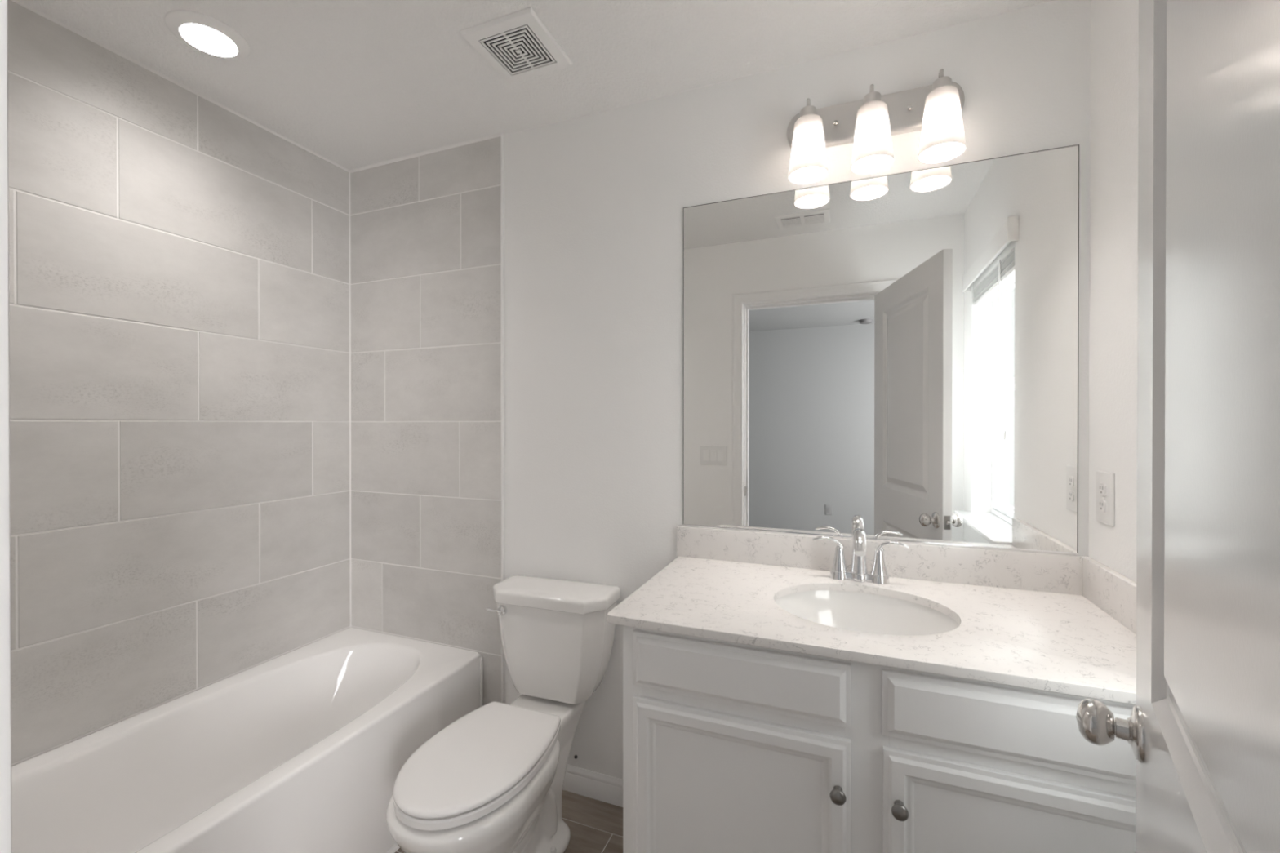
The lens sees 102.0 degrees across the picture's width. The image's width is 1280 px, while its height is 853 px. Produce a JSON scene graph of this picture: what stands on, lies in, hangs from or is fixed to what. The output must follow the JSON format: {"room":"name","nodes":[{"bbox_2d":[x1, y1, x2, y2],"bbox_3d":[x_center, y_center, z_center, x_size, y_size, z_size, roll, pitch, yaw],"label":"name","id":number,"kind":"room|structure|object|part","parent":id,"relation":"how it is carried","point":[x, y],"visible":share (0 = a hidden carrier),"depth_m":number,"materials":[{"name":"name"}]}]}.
{"room":"bathroom","nodes":[
{"label":"bathroom","id":0,"kind":"room"},
{"bbox_2d":[8,0,351,766],"bbox_3d":[-1.596,0.105,1.604,0.124,2.440,1.744,0,0,22],"label":"wall","id":1,"kind":"structure","parent":0,"point":[180,264],"depth_m":1.63,"materials":[{"name":"tile"}]},
{"bbox_2d":[395,789,622,852],"bbox_3d":[-0.335,1.367,1.112,2.834,0.080,1.744,0,0,22],"label":"floor","id":2,"kind":"structure","parent":0,"point":[595,826],"depth_m":1.73,"materials":[{"name":"brown tile"}]},
{"bbox_2d":[11,626,483,852],"bbox_3d":[-1.211,1.106,1.451,0.718,0.440,1.500,0,0,22],"label":"bathtub","id":3,"kind":"object","parent":2,"relation":"on","point":[304,749],"visible":0.96,"depth_m":1.56,"materials":[{"name":"white ceramic"}]},
{"bbox_2d":[386,574,620,852],"bbox_3d":[-0.399,0.940,1.546,0.441,0.772,0.739,0,0,22],"label":"toilet","id":4,"kind":"object","parent":2,"relation":"on","point":[491,780],"visible":1,"depth_m":1.53,"materials":[{"name":"white ceramic"}]},
{"bbox_3d":[-0.448,0.931,1.433,0.339,0.031,0.473,0,0,22],"label":"seat","id":5,"kind":"part","parent":4,"relation":"part of","materials":[{"name":"white plastic"}]},
{"bbox_3d":[-0.448,0.903,1.433,0.341,0.024,0.475,0,0,22],"label":"seat lid","id":6,"kind":"part","parent":4,"relation":"part of","materials":[{"name":"white plastic"}]},
{"bbox_3d":[-0.408,1.130,1.535,0.368,0.391,0.711,0,0,22],"label":"bowl","id":7,"kind":"part","parent":4,"relation":"part of","materials":[{"name":"white ceramic"}]},
{"bbox_3d":[-0.485,0.622,1.752,0.069,0.033,0.030,0,0,22],"label":"flush lever","id":8,"kind":"part","parent":4,"relation":"part of","materials":[{"name":"silver metal"}]},
{"bbox_3d":[-0.302,0.575,1.792,0.441,0.044,0.210,0,0,22],"label":"tank lid","id":9,"kind":"part","parent":4,"relation":"part of","materials":[{"name":"white ceramic"}]},
{"bbox_3d":[-0.300,0.753,1.794,0.416,0.327,0.176,0,0,19],"label":"tank","id":10,"kind":"part","parent":4,"relation":"part of","materials":[{"name":"white ceramic"}]},
{"bbox_2d":[622,625,1135,852],"bbox_3d":[0.548,0.889,1.248,1.061,0.875,0.608,0,0,22],"label":"vanity cabinet","id":11,"kind":"object","parent":2,"relation":"on","point":[728,747],"visible":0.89,"depth_m":1.02,"materials":[{"name":"white paint"}]},
{"bbox_3d":[0.198,0.529,1.099,0.462,0.124,0.019,0,0,22],"label":"drawer","id":12,"kind":"part","parent":11,"relation":"part of","materials":[{"name":"white paint"}]},
{"bbox_3d":[0.199,0.914,1.100,0.460,0.596,0.019,0,0,22],"label":"cabinet door","id":13,"kind":"part","parent":11,"relation":"part of","materials":[{"name":"white paint"}]},
{"bbox_3d":[0.382,0.711,1.002,0.030,0.030,0.028,0,0,22],"label":"knob","id":14,"kind":"part","parent":11,"relation":"part of","materials":[{"name":"silver metal"}]},
{"bbox_2d":[607,525,1136,705],"bbox_3d":[0.533,0.392,1.264,1.101,0.118,0.585,0,0,22],"label":"countertop","id":15,"kind":"structure","parent":11,"relation":"on","point":[1063,624],"depth_m":1.22,"materials":[{"name":"white stone"}]},
{"bbox_2d":[812,528,908,584],"bbox_3d":[0.613,0.355,1.451,0.171,0.152,0.189,0,0,-26],"label":"faucet","id":16,"kind":"object","parent":15,"relation":"on","point":[859,572],"visible":1,"depth_m":1.44,"materials":[{"name":"silver metal"}]},
{"bbox_3d":[0.537,0.331,1.487,0.082,0.032,0.017,0,0,15],"label":"lever","id":17,"kind":"part","parent":16,"relation":"part of","materials":[{"name":"silver metal"}]},
{"bbox_3d":[0.569,0.385,1.479,0.054,0.092,0.054,0,0,22],"label":"handle","id":18,"kind":"part","parent":16,"relation":"part of","materials":[{"name":"silver metal"}]},
{"bbox_3d":[0.600,0.355,1.417,0.054,0.151,0.146,0,0,22],"label":"spout","id":19,"kind":"part","parent":16,"relation":"part of","materials":[{"name":"silver metal"}]},
{"bbox_3d":[0.617,0.419,1.460,0.132,0.022,0.037,0,0,22],"label":"plate","id":20,"kind":"part","parent":16,"relation":"part of","materials":[{"name":"silver metal"}]},
{"bbox_3d":[0.665,0.385,1.441,0.054,0.092,0.054,0,0,22],"label":"handle","id":21,"kind":"part","parent":16,"relation":"part of","materials":[{"name":"silver metal"}]},
{"bbox_3d":[0.693,0.332,1.425,0.082,0.032,0.017,0,0,28],"label":"lever","id":22,"kind":"part","parent":16,"relation":"part of","materials":[{"name":"silver metal"}]},
{"bbox_2d":[775,590,959,635],"bbox_3d":[0.534,0.530,1.251,0.460,0.156,0.387,0,0,22],"label":"sink","id":23,"kind":"object","parent":15,"relation":"in","point":[864,612],"visible":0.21,"depth_m":1.39,"materials":[{"name":"white ceramic"}]},
{"bbox_3d":[0.482,0.711,0.962,0.030,0.030,0.028,0,0,22],"label":"knob","id":24,"kind":"part","parent":11,"relation":"part of","materials":[{"name":"silver metal"}]},
{"bbox_3d":[0.679,0.530,0.909,0.462,0.124,0.019,0,0,22],"label":"drawer","id":25,"kind":"part","parent":11,"relation":"part of","materials":[{"name":"white paint"}]},
{"bbox_3d":[0.680,0.915,0.911,0.460,0.596,0.019,0,0,22],"label":"cabinet door","id":26,"kind":"part","parent":11,"relation":"part of","materials":[{"name":"white paint"}]},
{"bbox_2d":[17,0,1055,169],"bbox_3d":[-0.335,-1.143,1.102,2.834,0.060,1.744,0,0,22],"label":"ceiling","id":27,"kind":"structure","parent":0,"point":[355,84],"depth_m":1.53,"materials":[{"name":"white paint"}]},
{"bbox_2d":[164,9,250,60],"bbox_3d":[-1.229,-1.107,1.480,0.189,0.016,0.189,0,0,22],"label":"recessed light","id":28,"kind":"object","parent":27,"relation":"in","point":[206,34],"visible":1,"depth_m":1.46,"materials":[{"name":"white plastic"}]},
{"bbox_2d":[460,6,573,83],"bbox_3d":[-0.356,-1.108,1.525,0.233,0.014,0.229,0,0,22],"label":"ceiling vent","id":29,"kind":"object","parent":27,"relation":"in","point":[517,45],"visible":1,"depth_m":1.50,"materials":[{"name":"white plastic"}]},
{"bbox_2d":[349,0,1090,779],"bbox_3d":[-0.040,0.104,1.856,2.834,2.440,0.134,0,0,22],"label":"wall","id":30,"kind":"structure","parent":0,"point":[594,203],"depth_m":1.88,"materials":[{"name":"white paint"}]},
{"bbox_3d":[-0.901,0.103,2.133,0.798,2.440,0.020,0,0,22],"label":"tile panel","id":31,"kind":"part","parent":30,"relation":"part of","materials":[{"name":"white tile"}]},
{"bbox_2d":[501,133,504,702],"bbox_3d":[-0.526,0.104,1.989,0.007,2.440,0.014,0,0,22],"label":"trim","id":32,"kind":"structure","parent":30,"relation":"attached to","point":[502,135],"depth_m":1.98,"materials":[{"name":"white plastic"}]},
{"bbox_2d":[562,764,622,807],"bbox_3d":[-0.180,1.280,1.857,0.736,0.088,0.013,0,0,22],"label":"baseboard","id":33,"kind":"structure","parent":30,"relation":"attached to","point":[578,780],"depth_m":1.85,"materials":[{"name":"white paint"}]},
{"bbox_2d":[786,68,965,184],"bbox_3d":[0.646,-0.836,1.447,0.470,0.234,0.154,0,0,22],"label":"vanity light","id":34,"kind":"object","parent":30,"relation":"attached to","point":[870,122],"visible":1,"depth_m":1.44,"materials":[{"name":"white glass"}]},
{"bbox_3d":[0.482,-0.798,1.488,0.109,0.157,0.109,0,0,22],"label":"lamp shade","id":35,"kind":"part","parent":34,"relation":"part of","materials":[{"name":"white glass"}]},
{"bbox_3d":[0.496,-0.910,1.521,0.034,0.070,0.084,0,0,22],"label":"arm","id":36,"kind":"part","parent":34,"relation":"part of","materials":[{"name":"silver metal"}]},
{"bbox_3d":[0.651,-0.910,1.460,0.034,0.070,0.084,0,0,22],"label":"arm","id":37,"kind":"part","parent":34,"relation":"part of","materials":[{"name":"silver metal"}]},
{"bbox_3d":[0.638,-0.798,1.426,0.109,0.157,0.109,0,0,22],"label":"lamp shade","id":38,"kind":"part","parent":34,"relation":"part of","materials":[{"name":"white glass"}]},
{"bbox_3d":[0.670,-0.896,1.508,0.470,0.113,0.021,0,0,22],"label":"plate","id":39,"kind":"part","parent":34,"relation":"part of","materials":[{"name":"silver metal"}]},
{"bbox_3d":[0.807,-0.910,1.399,0.034,0.070,0.084,0,0,22],"label":"arm","id":40,"kind":"part","parent":34,"relation":"part of","materials":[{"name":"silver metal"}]},
{"bbox_3d":[0.794,-0.797,1.365,0.109,0.157,0.109,0,0,22],"label":"lamp shade","id":41,"kind":"part","parent":34,"relation":"part of","materials":[{"name":"white glass"}]},
{"bbox_2d":[682,144,1079,555],"bbox_3d":[0.637,-0.197,1.531,1.061,1.057,0.008,0,0,22],"label":"mirror","id":42,"kind":"object","parent":30,"relation":"attached to","point":[894,357],"visible":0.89,"depth_m":1.49,"materials":[{"name":"clear glass"}]},
{"bbox_2d":[676,525,1089,595],"bbox_3d":[0.637,0.381,1.528,1.101,0.098,0.019,0,0,22],"label":"backsplash","id":43,"kind":"structure","parent":30,"relation":"attached to","point":[1009,569],"depth_m":1.47,"materials":[{"name":"white stone"}]},
{"bbox_2d":[1088,0,1138,582],"bbox_3d":[0.944,0.109,0.603,0.146,2.440,1.744,0,0,22],"label":"wall","id":44,"kind":"structure","parent":0,"point":[1114,24],"depth_m":1.21,"materials":[{"name":"white paint"}]},
{"bbox_2d":[1096,470,1115,526],"bbox_3d":[1.113,0.171,1.245,0.010,0.124,0.084,0,0,22],"label":"power outlet","id":45,"kind":"object","parent":44,"relation":"attached to","point":[1105,481],"visible":1,"depth_m":1.23,"materials":[{"name":"white plastic"}]},
{"bbox_2d":[1097,498,1106,512],"bbox_3d":[1.111,0.190,1.246,0.004,0.030,0.035,0,0,22],"label":"receptacle","id":46,"kind":"object","parent":45,"relation":"attached to","point":[1102,503],"depth_m":1.24,"materials":[{"name":"grey plastic"}]},
{"bbox_2d":[1098,483,1106,496],"bbox_3d":[1.111,0.151,1.246,0.004,0.030,0.035,0,0,22],"label":"receptacle","id":47,"kind":"object","parent":45,"relation":"attached to","point":[1102,486],"depth_m":1.24,"materials":[{"name":"grey plastic"}]},
{"bbox_3d":[-0.634,0.110,0.350,2.834,2.440,0.115,0,0,22],"label":"wall","id":48,"kind":"structure","parent":0,"visible":0},
{"bbox_2d":[0,0,12,852],"bbox_3d":[-0.132,0.268,0.152,0.920,2.126,0.187,0,0,22],"label":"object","id":49,"kind":"structure","parent":48,"relation":"attached to","point":[6,815],"depth_m":0.38,"materials":[{"name":"white paint"}]},
{"bbox_2d":[1075,0,1279,852],"bbox_3d":[0.461,0.303,0.403,0.165,2.030,0.772,0,0,38],"label":"door","id":50,"kind":"structure","parent":48,"relation":"in","point":[1202,729],"depth_m":0.41,"materials":[{"name":"white paint"}]},
{"bbox_3d":[0.616,0.396,0.691,0.055,0.056,0.056,0,0,38],"label":"knob","id":51,"kind":"part","parent":50,"relation":"part of","materials":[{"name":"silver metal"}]}
]}

